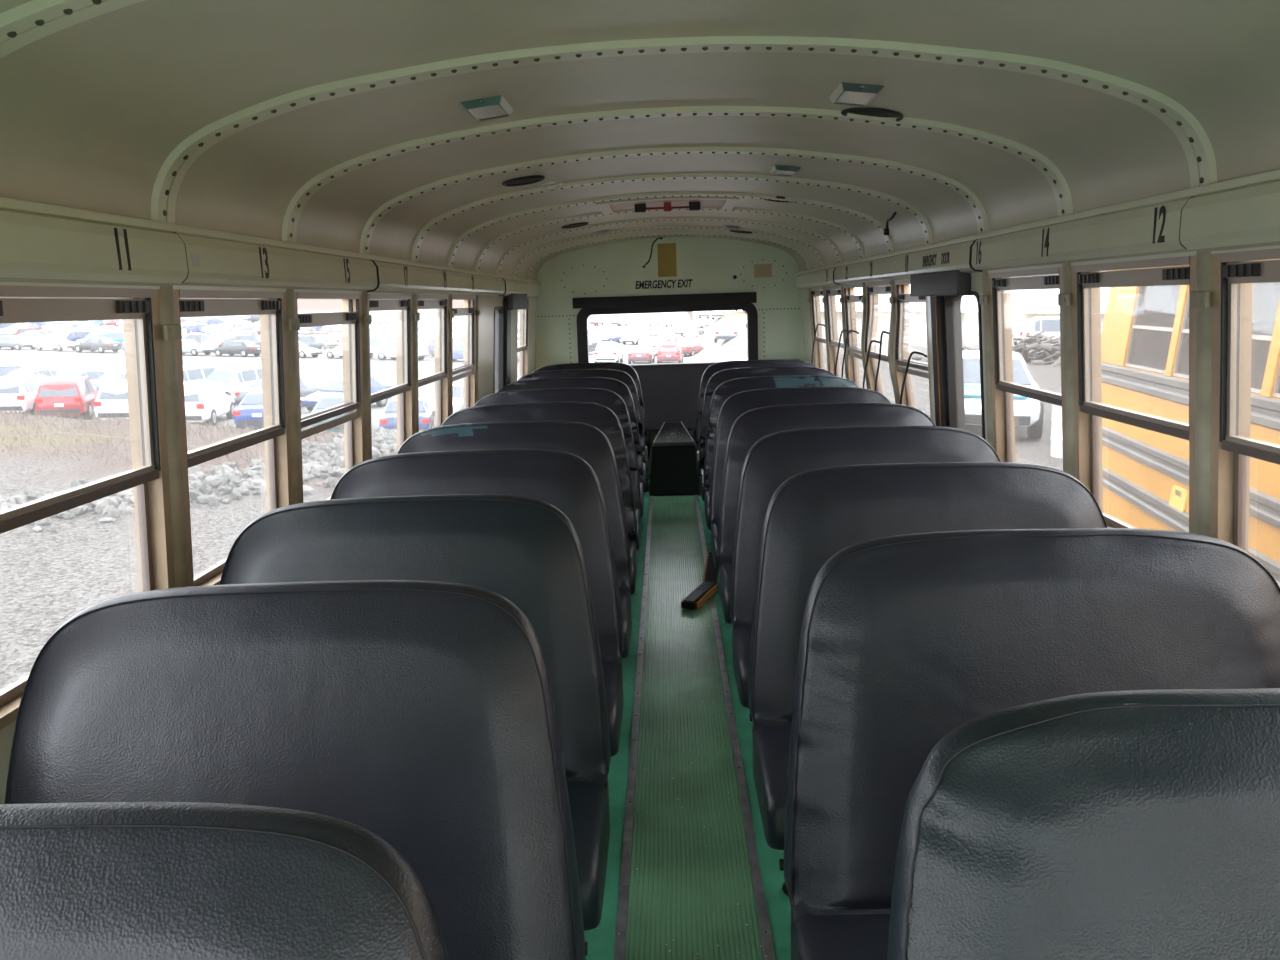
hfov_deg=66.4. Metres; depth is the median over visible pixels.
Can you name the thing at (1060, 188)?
rib
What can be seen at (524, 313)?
window
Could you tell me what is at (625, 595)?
seat cushion
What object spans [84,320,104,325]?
car
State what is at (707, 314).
car
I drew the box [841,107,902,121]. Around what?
ceiling speaker
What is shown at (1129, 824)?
seat
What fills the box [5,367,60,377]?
car
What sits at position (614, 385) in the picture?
seat
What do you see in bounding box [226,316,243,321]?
car
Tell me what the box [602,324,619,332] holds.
car
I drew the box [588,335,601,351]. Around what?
car
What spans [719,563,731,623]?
seat cushion
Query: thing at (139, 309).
window
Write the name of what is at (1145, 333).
bus
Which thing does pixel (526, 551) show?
seat
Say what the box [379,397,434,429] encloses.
car
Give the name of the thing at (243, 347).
car
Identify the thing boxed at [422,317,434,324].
car
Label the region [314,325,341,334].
car
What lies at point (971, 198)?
trim
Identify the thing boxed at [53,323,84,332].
car
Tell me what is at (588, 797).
seat cushion
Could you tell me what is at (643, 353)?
car
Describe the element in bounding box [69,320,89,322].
car
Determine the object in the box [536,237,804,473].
wall
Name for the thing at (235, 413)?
tail lamp
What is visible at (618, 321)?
car
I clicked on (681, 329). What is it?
car
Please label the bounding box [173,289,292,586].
window
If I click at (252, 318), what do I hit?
car
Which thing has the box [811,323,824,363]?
cable
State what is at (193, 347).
car
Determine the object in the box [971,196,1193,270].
trim
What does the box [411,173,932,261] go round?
trim
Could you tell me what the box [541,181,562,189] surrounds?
recessed light
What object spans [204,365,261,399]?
car
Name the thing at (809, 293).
trim
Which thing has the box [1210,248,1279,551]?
window
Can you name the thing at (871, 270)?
trim
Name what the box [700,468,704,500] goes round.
seat cushion
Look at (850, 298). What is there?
window
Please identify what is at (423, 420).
tail lamp
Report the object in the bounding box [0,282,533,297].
trim
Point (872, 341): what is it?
cable
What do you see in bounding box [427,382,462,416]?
car
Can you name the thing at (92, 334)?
car
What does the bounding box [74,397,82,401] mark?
tail lamp
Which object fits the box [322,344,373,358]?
car
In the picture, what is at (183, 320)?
car
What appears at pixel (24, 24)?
trim
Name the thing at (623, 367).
seat
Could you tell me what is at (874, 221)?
trim
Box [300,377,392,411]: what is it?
car
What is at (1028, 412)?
car
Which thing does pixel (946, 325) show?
door
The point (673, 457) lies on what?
engine cover
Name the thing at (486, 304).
trim
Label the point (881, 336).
cable
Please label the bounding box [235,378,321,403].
car
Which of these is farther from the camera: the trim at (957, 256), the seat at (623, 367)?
the seat at (623, 367)
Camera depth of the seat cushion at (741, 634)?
2.91 m
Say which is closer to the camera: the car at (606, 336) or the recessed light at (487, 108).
the recessed light at (487, 108)
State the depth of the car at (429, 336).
97.76 m
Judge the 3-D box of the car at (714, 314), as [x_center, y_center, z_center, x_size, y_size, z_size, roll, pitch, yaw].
[9.423,-18.619,109.066,1.900,1.461,4.840,4,11,23]
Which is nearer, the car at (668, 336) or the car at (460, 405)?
the car at (460, 405)
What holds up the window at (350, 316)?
in the wall at (6, 734)
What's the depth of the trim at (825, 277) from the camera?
6.95 m
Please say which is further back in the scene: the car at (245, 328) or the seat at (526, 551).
the car at (245, 328)
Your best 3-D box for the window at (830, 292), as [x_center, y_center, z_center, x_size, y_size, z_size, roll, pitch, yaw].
[1.364,-0.948,6.654,0.114,0.727,0.654,-2,10,2]
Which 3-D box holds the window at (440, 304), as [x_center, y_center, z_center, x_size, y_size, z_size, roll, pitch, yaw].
[-1.006,-0.502,4.628,0.114,0.727,0.654,-2,10,2]
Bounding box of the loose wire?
[643,237,662,267]
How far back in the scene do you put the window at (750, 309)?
8.21 m
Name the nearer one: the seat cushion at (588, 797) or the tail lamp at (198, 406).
the seat cushion at (588, 797)
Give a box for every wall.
[0,721,15,803]
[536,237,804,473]
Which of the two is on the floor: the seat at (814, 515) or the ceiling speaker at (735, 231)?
the seat at (814, 515)
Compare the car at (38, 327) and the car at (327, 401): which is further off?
the car at (38, 327)
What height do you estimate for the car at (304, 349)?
1.461 m
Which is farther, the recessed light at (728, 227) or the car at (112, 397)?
the car at (112, 397)
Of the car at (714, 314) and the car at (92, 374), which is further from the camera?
the car at (714, 314)
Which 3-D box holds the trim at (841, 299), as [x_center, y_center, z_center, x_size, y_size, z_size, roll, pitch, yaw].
[1.343,-0.893,6.301,0.114,0.747,0.064,-2,10,2]
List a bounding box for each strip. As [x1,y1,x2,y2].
[614,496,652,959]
[694,495,775,959]
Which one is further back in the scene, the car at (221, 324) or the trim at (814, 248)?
the car at (221, 324)
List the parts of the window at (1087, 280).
sash, head rail, sash, meeting rail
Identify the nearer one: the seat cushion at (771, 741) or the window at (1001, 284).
the seat cushion at (771, 741)
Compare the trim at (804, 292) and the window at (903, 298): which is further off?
the trim at (804, 292)
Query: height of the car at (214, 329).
1.461 m
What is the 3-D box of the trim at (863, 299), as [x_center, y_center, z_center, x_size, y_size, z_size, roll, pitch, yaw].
[1.324,-0.765,5.602,0.115,0.747,0.064,-2,10,2]
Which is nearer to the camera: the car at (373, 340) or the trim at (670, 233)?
the trim at (670, 233)
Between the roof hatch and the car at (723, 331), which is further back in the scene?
the car at (723, 331)
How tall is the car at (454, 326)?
1.751 m
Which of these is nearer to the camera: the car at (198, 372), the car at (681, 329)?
the car at (198, 372)
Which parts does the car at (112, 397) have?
bumper trim, licence plate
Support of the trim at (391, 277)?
attached to the ceiling
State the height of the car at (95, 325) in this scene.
1.461 m
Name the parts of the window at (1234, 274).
frame, sash, head rail, meeting rail, sash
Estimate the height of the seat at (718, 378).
1.037 m
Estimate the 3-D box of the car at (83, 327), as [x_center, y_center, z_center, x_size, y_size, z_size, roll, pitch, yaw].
[-80.995,-22.023,143.874,1.900,1.461,4.840,4,11,19]
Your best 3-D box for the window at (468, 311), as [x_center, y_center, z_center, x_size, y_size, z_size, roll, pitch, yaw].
[-0.988,-0.630,5.327,0.114,0.727,0.654,-2,10,2]
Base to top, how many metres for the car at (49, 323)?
1.751 m
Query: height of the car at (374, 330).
1.751 m
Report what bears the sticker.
attached to the wall at (704, 265)
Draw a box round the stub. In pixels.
[884,212,896,234]
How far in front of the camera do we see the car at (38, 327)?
146.50 m
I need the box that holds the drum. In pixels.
[1050,404,1062,458]
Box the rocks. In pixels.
[0,427,421,531]
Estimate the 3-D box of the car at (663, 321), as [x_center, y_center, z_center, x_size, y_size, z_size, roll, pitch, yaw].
[4.654,-29.449,181.965,1.940,1.751,4.690,4,11,20]
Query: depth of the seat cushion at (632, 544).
4.04 m
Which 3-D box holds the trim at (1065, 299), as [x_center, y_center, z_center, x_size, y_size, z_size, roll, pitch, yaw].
[1.253,-0.253,2.806,0.114,0.747,0.064,-2,10,2]
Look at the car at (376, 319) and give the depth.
204.31 m
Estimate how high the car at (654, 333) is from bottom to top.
1.461 m
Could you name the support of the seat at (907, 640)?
on the floor
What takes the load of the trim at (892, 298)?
attached to the wall
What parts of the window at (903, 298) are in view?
head rail, meeting rail, sash, sash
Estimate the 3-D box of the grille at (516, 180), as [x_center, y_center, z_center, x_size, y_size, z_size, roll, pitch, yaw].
[-0.451,-1.160,3.786,0.151,0.008,0.151,-9,10,3]
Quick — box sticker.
[657,243,676,276]
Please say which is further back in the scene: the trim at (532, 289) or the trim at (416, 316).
the trim at (532, 289)
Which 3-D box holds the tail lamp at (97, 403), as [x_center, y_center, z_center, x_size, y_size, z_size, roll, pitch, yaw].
[-21.596,-3.032,39.012,0.280,0.200,0.164,-1,10,-7]
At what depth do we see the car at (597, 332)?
120.68 m
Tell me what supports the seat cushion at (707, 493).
on the seat at (728, 388)
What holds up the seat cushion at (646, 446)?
on the seat at (623, 367)
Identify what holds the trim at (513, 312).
attached to the wall at (6, 734)
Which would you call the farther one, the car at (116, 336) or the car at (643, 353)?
the car at (116, 336)
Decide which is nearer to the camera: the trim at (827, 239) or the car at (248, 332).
the trim at (827, 239)
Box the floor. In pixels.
[584,474,790,959]
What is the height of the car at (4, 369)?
1.496 m
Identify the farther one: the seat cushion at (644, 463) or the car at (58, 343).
the car at (58, 343)
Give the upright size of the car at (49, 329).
1.461 m
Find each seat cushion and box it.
[567,778,609,930]
[602,661,623,756]
[619,590,631,657]
[629,541,636,594]
[635,508,640,549]
[640,482,643,516]
[643,462,645,491]
[646,446,647,472]
[648,431,649,457]
[696,450,699,477]
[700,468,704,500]
[705,491,710,529]
[711,521,719,568]
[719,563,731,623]
[732,625,751,707]
[753,723,790,849]
[791,907,889,959]
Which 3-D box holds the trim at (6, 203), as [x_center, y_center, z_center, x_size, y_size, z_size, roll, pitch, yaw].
[-0.998,-0.599,2.423,0.037,0.016,11.730,-2,10,2]
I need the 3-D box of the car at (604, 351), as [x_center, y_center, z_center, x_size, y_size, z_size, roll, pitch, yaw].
[-2.467,-10.206,78.320,1.940,1.751,4.690,1,10,5]
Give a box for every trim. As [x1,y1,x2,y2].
[0,0,145,58]
[0,197,540,282]
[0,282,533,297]
[159,285,188,587]
[173,232,377,290]
[286,288,300,503]
[359,146,988,253]
[362,291,371,460]
[367,260,459,294]
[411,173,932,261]
[413,293,419,433]
[448,192,893,267]
[449,294,453,415]
[457,272,504,294]
[475,207,864,271]
[476,295,480,402]
[479,295,493,399]
[496,217,841,274]
[498,278,540,296]
[511,310,516,382]
[513,225,823,277]
[527,232,809,279]
[528,297,536,373]
[796,169,1279,274]
[796,267,839,287]
[800,245,1279,288]
[800,288,811,362]
[808,288,814,365]
[822,286,829,370]
[834,257,886,283]
[839,284,847,378]
[861,282,869,388]
[882,239,982,279]
[889,280,898,403]
[927,296,935,425]
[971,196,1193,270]
[979,271,993,447]
[1058,263,1074,476]
[1180,179,1279,251]
[1189,251,1211,536]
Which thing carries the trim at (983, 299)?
attached to the wall
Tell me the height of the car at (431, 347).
1.751 m
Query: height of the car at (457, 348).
1.461 m
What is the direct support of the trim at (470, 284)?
attached to the ceiling
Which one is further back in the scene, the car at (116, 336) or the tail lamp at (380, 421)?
the car at (116, 336)
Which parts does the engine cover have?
lid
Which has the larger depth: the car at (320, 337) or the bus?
the car at (320, 337)
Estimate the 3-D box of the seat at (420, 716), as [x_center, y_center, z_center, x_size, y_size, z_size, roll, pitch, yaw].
[-0.545,0.732,1.379,0.916,1.037,0.662,-2,10,2]
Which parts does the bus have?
window post, window post, rub rail, rub rail, rub rail, panel, window post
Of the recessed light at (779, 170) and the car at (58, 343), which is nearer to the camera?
the recessed light at (779, 170)
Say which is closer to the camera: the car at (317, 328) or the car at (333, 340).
the car at (333, 340)
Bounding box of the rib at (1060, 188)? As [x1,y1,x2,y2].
[282,106,1072,242]
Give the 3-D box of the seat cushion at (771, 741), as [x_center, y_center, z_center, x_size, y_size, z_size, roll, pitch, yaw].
[0.735,0.685,2.239,0.922,0.162,0.379,-2,10,2]
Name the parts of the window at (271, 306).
sash, head rail, sash, meeting rail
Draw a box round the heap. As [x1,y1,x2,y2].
[911,329,1060,366]
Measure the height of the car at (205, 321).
1.751 m
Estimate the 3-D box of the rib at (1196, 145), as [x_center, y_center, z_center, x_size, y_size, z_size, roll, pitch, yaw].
[0.069,-0.731,2.027,2.202,0.332,0.084,-2,10,2]
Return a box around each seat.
[0,802,449,959]
[4,580,585,959]
[220,494,610,955]
[330,449,623,772]
[397,421,631,657]
[442,402,637,594]
[474,388,640,549]
[498,377,643,516]
[517,369,645,491]
[532,362,647,472]
[695,359,815,477]
[697,366,834,500]
[702,375,858,570]
[709,387,890,568]
[718,403,934,623]
[729,426,999,720]
[749,462,1106,895]
[784,528,1279,959]
[887,688,1279,959]
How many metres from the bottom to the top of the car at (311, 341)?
1.751 m
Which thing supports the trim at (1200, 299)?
attached to the wall
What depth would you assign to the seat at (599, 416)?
4.34 m
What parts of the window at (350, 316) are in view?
sash, sash, head rail, meeting rail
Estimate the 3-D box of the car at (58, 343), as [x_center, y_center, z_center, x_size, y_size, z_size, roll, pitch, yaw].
[-58.879,-13.810,98.696,4.840,1.461,1.900,4,11,22]
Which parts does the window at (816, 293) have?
head rail, sash, sash, meeting rail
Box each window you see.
[0,285,174,729]
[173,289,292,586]
[295,292,364,502]
[368,294,413,458]
[417,295,448,431]
[452,296,475,408]
[517,298,528,378]
[577,303,757,362]
[810,287,825,368]
[825,286,843,376]
[843,284,862,387]
[864,282,895,403]
[893,280,931,419]
[988,267,1065,471]
[1072,255,1195,533]
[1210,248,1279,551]
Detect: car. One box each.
[0,323,15,328]
[0,332,13,335]
[0,335,35,349]
[0,365,21,376]
[0,375,48,414]
[2,324,22,329]
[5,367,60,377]
[7,328,38,334]
[18,333,42,340]
[20,325,44,329]
[24,322,45,326]
[24,331,48,335]
[32,336,79,350]
[35,377,98,419]
[39,325,61,333]
[43,322,67,327]
[52,368,106,381]
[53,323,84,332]
[59,331,90,341]
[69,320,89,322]
[71,325,96,330]
[72,337,122,352]
[75,331,115,343]
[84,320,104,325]
[85,324,100,327]
[90,325,116,331]
[92,370,125,389]
[94,379,128,419]
[95,332,123,342]
[101,320,120,326]
[111,326,122,331]
[180,318,187,323]
[181,324,188,333]
[182,333,210,343]
[182,339,213,355]
[183,364,217,381]
[184,320,201,324]
[184,381,234,425]
[186,324,212,333]
[197,319,221,324]
[202,333,240,347]
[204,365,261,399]
[205,327,232,334]
[211,340,260,356]
[212,316,226,321]
[218,321,236,325]
[221,334,260,346]
[222,323,244,329]
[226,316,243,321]
[228,326,253,332]
[230,330,257,336]
[233,391,301,428]
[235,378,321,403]
[237,321,252,326]
[241,315,259,322]
[252,327,259,334]
[298,327,316,334]
[298,335,326,351]
[299,342,321,357]
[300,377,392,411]
[309,325,327,330]
[310,394,343,431]
[312,334,327,342]
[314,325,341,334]
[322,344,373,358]
[325,332,341,348]
[370,326,387,335]
[370,336,395,346]
[372,316,382,323]
[372,339,428,359]
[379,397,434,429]
[418,328,434,338]
[418,339,430,350]
[420,333,434,339]
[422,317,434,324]
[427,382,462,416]
[428,338,462,356]
[434,344,462,360]
[453,318,462,324]
[453,325,462,331]
[453,328,460,337]
[453,400,462,412]
[588,316,604,325]
[588,323,594,332]
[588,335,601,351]
[590,329,607,335]
[594,342,622,362]
[599,331,621,342]
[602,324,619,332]
[610,317,627,325]
[619,330,628,336]
[622,329,648,344]
[628,345,654,363]
[634,318,651,325]
[638,336,664,353]
[648,330,660,336]
[656,331,678,341]
[657,317,672,326]
[657,342,682,362]
[674,325,692,334]
[678,340,704,356]
[683,329,703,340]
[698,311,711,318]
[699,318,713,327]
[710,310,733,319]
[714,324,737,342]
[962,350,1043,438]
[1019,316,1101,351]
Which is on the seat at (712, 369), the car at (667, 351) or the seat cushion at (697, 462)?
the seat cushion at (697, 462)
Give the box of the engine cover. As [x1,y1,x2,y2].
[650,422,699,495]
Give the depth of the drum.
15.45 m
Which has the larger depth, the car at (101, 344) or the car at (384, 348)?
the car at (101, 344)
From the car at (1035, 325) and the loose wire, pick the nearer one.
the loose wire
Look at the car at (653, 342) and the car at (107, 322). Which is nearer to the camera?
the car at (653, 342)
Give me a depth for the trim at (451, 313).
4.95 m
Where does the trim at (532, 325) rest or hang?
attached to the wall at (6, 734)
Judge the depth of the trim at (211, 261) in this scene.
2.55 m
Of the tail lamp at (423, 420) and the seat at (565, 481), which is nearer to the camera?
the seat at (565, 481)
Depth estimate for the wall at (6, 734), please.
1.65 m
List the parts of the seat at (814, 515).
seat frame, leg, backrest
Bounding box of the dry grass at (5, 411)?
[0,403,394,473]
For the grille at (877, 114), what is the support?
attached to the ceiling speaker at (867, 111)
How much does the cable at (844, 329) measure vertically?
0.474 m
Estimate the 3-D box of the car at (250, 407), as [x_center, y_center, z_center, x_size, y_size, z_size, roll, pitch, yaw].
[-14.736,-2.832,38.896,1.904,1.494,4.841,-4,10,-9]
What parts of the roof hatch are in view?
knob, lid, handle, knob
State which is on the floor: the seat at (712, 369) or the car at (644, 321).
the seat at (712, 369)
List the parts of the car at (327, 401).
bumper trim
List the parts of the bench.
backrest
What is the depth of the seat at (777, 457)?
3.18 m
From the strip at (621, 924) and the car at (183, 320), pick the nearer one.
the strip at (621, 924)
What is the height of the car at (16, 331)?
1.751 m
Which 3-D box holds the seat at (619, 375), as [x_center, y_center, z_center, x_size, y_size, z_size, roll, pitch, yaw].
[-0.419,-0.170,6.303,0.916,1.037,0.667,-2,10,2]
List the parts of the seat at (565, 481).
backrest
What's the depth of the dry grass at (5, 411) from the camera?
18.19 m
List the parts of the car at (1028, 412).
bumper trim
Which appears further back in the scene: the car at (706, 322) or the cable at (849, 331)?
the car at (706, 322)
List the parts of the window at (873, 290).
sash, meeting rail, head rail, sash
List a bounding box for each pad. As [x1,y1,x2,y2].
[504,293,527,309]
[572,292,756,308]
[910,270,970,295]
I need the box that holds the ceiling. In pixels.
[0,0,1279,280]
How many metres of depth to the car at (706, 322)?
141.46 m
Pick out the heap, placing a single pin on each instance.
(1047, 350)
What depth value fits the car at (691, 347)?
87.14 m
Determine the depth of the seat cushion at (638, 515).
4.73 m
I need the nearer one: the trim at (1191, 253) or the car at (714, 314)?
the trim at (1191, 253)
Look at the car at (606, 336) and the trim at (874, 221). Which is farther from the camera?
the car at (606, 336)
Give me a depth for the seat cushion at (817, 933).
1.60 m
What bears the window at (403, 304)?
in the wall at (6, 734)
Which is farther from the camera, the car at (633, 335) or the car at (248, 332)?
the car at (633, 335)
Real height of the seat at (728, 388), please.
1.037 m
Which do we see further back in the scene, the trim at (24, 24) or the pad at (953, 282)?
the pad at (953, 282)
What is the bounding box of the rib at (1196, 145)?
[151,36,1216,223]
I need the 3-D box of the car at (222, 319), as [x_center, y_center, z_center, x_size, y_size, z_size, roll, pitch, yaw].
[-94.085,-35.963,219.348,1.900,1.461,4.840,4,11,19]
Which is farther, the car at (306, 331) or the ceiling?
the car at (306, 331)
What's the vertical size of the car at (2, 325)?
1.751 m
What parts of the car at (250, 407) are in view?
bumper trim, licence plate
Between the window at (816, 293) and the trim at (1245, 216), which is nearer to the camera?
the trim at (1245, 216)
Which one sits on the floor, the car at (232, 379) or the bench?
the bench
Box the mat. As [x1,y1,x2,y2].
[625,495,763,959]
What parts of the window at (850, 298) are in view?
head rail, sash, meeting rail, sash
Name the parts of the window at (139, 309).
head rail, sash, sash, meeting rail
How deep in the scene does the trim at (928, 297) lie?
4.26 m
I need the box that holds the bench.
[627,359,798,490]
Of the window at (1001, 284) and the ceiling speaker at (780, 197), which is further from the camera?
the ceiling speaker at (780, 197)
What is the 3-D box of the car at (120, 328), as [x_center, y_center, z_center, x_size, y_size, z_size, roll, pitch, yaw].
[-74.311,-21.529,141.038,1.900,1.461,4.840,4,11,21]
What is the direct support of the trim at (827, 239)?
attached to the ceiling
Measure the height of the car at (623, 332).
1.461 m
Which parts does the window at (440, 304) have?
sash, meeting rail, head rail, sash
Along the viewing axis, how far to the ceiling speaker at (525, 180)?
3.78 m
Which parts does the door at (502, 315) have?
panel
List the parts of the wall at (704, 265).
plate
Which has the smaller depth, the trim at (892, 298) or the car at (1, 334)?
the trim at (892, 298)
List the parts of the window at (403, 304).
sash, head rail, meeting rail, sash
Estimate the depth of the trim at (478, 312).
5.65 m
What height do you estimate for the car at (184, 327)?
1.751 m
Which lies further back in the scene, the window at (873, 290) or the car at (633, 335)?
the car at (633, 335)
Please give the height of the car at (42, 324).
1.751 m
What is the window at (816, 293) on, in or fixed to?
in the wall
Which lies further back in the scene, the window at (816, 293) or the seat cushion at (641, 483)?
the window at (816, 293)
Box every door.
[493,297,510,392]
[930,274,986,440]
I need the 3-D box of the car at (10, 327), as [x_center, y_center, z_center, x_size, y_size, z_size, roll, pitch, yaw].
[-94.306,-22.981,149.114,1.900,1.461,4.840,4,11,22]
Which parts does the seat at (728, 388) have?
backrest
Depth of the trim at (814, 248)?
6.87 m
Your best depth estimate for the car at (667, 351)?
76.04 m
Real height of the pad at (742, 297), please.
0.088 m
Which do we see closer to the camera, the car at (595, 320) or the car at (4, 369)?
the car at (4, 369)
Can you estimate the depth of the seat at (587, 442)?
3.63 m
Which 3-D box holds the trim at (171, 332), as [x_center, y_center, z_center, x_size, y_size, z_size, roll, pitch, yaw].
[-1.057,-0.063,2.177,0.114,0.747,0.064,-2,10,2]
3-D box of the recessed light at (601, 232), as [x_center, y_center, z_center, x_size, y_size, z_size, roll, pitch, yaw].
[-0.266,-1.735,6.859,0.103,0.028,0.190,-2,10,2]
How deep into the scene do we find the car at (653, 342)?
87.99 m
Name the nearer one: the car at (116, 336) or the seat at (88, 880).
the seat at (88, 880)
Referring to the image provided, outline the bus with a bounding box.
[1101,266,1279,586]
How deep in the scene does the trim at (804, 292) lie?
7.99 m
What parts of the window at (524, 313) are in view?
sash, sash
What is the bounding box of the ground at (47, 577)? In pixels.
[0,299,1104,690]
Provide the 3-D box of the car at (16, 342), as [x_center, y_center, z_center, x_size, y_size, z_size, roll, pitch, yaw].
[-64.291,-14.147,100.587,4.840,1.461,1.900,4,11,20]
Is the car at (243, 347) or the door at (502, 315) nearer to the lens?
the door at (502, 315)
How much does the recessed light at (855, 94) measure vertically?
0.028 m
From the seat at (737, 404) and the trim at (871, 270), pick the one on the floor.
the seat at (737, 404)
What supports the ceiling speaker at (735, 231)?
attached to the ceiling
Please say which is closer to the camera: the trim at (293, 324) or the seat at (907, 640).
the seat at (907, 640)
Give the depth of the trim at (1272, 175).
2.39 m
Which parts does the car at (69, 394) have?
licence plate, bumper trim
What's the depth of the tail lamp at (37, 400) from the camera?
39.94 m
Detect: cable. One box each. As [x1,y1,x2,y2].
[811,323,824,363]
[835,329,851,375]
[841,330,858,377]
[863,340,882,387]
[874,331,888,390]
[900,351,926,404]
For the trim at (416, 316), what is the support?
attached to the wall at (6, 734)
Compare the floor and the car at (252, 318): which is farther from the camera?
the car at (252, 318)
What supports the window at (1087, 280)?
in the wall
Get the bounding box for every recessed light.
[461,95,513,120]
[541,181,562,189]
[595,229,608,234]
[725,225,740,229]
[769,165,800,176]
[829,82,883,106]
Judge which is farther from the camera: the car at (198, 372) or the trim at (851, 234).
the car at (198, 372)
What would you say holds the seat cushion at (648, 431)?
on the bench
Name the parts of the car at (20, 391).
bumper trim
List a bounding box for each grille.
[507,178,539,183]
[850,112,896,117]
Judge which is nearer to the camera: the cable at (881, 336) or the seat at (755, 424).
the seat at (755, 424)
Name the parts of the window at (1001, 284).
sash, head rail, sash, meeting rail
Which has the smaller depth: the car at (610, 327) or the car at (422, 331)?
the car at (422, 331)
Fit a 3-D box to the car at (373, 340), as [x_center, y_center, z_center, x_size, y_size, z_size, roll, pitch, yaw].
[-23.492,-12.681,92.165,1.940,1.751,4.690,4,11,21]
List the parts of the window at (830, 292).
head rail, sash, sash, meeting rail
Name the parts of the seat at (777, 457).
backrest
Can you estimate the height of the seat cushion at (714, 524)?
0.162 m
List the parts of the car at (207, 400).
bumper trim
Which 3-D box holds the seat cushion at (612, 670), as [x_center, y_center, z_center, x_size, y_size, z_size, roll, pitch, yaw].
[-0.506,0.638,2.720,0.903,0.162,0.379,-2,10,2]
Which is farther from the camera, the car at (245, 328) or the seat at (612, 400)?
the car at (245, 328)
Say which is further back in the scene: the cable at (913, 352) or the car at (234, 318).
the car at (234, 318)
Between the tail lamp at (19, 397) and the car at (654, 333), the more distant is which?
the car at (654, 333)
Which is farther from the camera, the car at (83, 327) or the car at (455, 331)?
the car at (83, 327)
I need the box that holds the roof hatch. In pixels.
[596,196,738,215]
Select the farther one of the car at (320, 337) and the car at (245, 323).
the car at (245, 323)
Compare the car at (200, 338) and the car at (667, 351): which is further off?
the car at (200, 338)
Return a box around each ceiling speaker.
[502,175,544,186]
[562,222,587,228]
[729,230,751,233]
[764,196,789,202]
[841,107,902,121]
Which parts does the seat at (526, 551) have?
backrest, seat frame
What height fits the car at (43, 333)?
1.461 m
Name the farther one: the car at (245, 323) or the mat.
the car at (245, 323)
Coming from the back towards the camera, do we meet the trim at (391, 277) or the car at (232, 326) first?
the car at (232, 326)
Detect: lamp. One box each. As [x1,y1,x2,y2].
[17,395,24,399]
[35,398,42,403]
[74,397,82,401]
[94,401,101,406]
[196,404,203,408]
[233,411,240,415]
[379,420,387,423]
[422,419,429,422]
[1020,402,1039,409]
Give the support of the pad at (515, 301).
attached to the wall at (704, 265)
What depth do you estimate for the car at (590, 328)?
149.57 m
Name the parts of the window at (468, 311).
sash, sash, meeting rail, head rail, frame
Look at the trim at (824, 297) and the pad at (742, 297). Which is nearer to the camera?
the trim at (824, 297)
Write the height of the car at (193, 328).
1.751 m
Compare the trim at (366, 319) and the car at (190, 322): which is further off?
the car at (190, 322)
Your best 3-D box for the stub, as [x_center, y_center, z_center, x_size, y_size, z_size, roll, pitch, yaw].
[1.138,-1.166,4.452,0.024,0.090,0.200,-1,10,4]
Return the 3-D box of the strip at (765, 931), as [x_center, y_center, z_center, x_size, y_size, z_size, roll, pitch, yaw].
[0.296,1.052,2.341,0.025,0.009,10.440,-2,10,2]
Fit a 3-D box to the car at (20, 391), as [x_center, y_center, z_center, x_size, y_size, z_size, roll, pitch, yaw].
[-27.266,-3.817,43.563,1.945,1.785,4.691,-3,10,-7]
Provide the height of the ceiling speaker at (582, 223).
0.035 m

